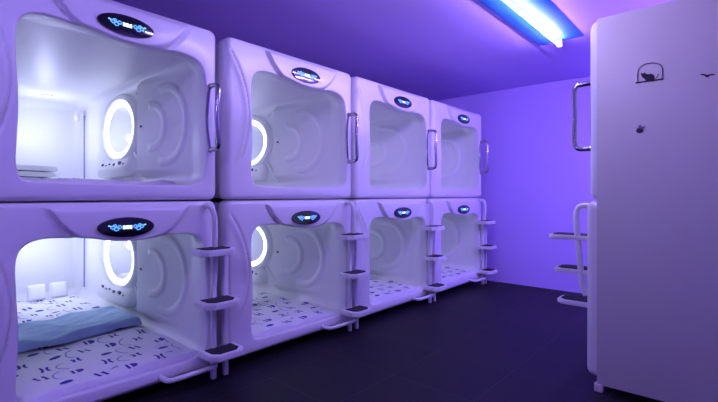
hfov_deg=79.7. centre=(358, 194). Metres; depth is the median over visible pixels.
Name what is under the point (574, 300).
step ladder
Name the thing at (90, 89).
pod
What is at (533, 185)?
wall
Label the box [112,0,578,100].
ceiling
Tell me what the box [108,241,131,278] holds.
mirror
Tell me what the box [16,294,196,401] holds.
mattress
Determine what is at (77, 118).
reading lamp
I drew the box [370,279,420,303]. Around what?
mattress
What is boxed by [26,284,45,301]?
cushion
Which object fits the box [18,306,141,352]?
blanket
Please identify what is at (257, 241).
mirror
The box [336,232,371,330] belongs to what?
step ladder
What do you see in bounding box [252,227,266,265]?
ring light
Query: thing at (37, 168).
sheet
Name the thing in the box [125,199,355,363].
pod
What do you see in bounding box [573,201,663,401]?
pod
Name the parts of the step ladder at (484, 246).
post, post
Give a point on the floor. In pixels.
(493, 341)
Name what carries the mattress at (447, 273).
in the pod at (460, 238)
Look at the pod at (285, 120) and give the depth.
3.93 m
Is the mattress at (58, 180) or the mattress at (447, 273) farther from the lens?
the mattress at (447, 273)
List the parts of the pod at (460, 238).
frame, foot rail, rail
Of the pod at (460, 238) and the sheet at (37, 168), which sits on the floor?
the pod at (460, 238)
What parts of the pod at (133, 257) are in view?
control panel, foot rail, rail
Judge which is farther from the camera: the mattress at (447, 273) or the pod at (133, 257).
the mattress at (447, 273)
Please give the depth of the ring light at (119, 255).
3.97 m
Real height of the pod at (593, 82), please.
1.169 m
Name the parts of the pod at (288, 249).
control panel, frame, foot rail, rail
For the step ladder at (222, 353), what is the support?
on the floor
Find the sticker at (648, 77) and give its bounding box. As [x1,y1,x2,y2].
[635,62,663,83]
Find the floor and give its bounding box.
[102,280,651,401]
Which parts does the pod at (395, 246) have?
frame, foot rail, rail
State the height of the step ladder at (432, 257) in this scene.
0.900 m
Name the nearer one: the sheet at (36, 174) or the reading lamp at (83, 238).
the sheet at (36, 174)
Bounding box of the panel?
[594,0,717,401]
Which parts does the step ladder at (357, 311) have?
post, post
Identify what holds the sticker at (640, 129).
attached to the panel
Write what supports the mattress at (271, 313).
in the pod at (288, 249)
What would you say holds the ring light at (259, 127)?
on the pod at (285, 120)
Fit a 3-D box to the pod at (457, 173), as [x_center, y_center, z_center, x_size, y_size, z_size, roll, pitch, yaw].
[0.298,-0.552,6.458,2.925,1.169,1.312,0,0,41]
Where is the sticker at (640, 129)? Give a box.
[636,125,644,132]
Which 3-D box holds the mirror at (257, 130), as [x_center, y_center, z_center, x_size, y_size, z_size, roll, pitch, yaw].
[-1.287,-0.602,5.012,0.603,0.436,0.001,0,0,41]
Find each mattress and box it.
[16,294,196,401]
[21,177,175,184]
[251,290,339,337]
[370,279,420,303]
[441,267,474,282]
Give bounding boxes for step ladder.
[190,245,242,379]
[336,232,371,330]
[421,225,447,302]
[476,220,496,284]
[549,232,586,307]
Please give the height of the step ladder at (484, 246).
0.900 m
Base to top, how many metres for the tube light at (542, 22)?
0.074 m
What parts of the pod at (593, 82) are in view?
grab handle, frame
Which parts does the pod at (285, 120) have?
control panel, grab handle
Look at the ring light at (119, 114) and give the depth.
3.96 m
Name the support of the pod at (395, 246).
on the floor
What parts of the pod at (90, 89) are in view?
control panel, grab handle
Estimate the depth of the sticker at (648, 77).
2.55 m
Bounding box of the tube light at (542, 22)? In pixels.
[479,0,583,47]
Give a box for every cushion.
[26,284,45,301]
[49,281,67,297]
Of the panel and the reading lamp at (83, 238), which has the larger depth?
the reading lamp at (83, 238)
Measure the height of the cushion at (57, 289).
0.152 m
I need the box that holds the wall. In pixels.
[438,76,596,292]
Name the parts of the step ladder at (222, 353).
post, post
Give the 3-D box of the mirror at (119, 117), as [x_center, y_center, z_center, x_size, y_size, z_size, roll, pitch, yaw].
[-2.208,-0.602,3.968,0.603,0.436,0.001,0,0,41]
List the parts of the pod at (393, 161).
grab handle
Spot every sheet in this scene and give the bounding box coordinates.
[16,164,57,171]
[18,171,55,177]
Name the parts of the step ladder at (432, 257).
post, post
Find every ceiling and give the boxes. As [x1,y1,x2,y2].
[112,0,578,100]
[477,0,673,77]
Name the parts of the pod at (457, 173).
grab handle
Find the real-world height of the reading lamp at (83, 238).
0.716 m
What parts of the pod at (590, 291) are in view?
rail, frame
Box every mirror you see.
[108,106,131,152]
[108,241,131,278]
[251,229,263,261]
[252,125,263,160]
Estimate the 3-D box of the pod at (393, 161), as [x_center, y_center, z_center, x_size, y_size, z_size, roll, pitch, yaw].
[-0.596,-0.552,5.444,2.925,1.169,1.312,0,0,41]
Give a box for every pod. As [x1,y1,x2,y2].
[0,0,220,200]
[0,200,217,401]
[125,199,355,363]
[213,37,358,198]
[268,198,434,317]
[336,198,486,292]
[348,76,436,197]
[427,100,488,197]
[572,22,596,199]
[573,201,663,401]
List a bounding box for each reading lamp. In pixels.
[75,110,84,178]
[83,238,84,286]
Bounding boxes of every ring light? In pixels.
[105,100,133,157]
[105,240,133,284]
[252,120,266,164]
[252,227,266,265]

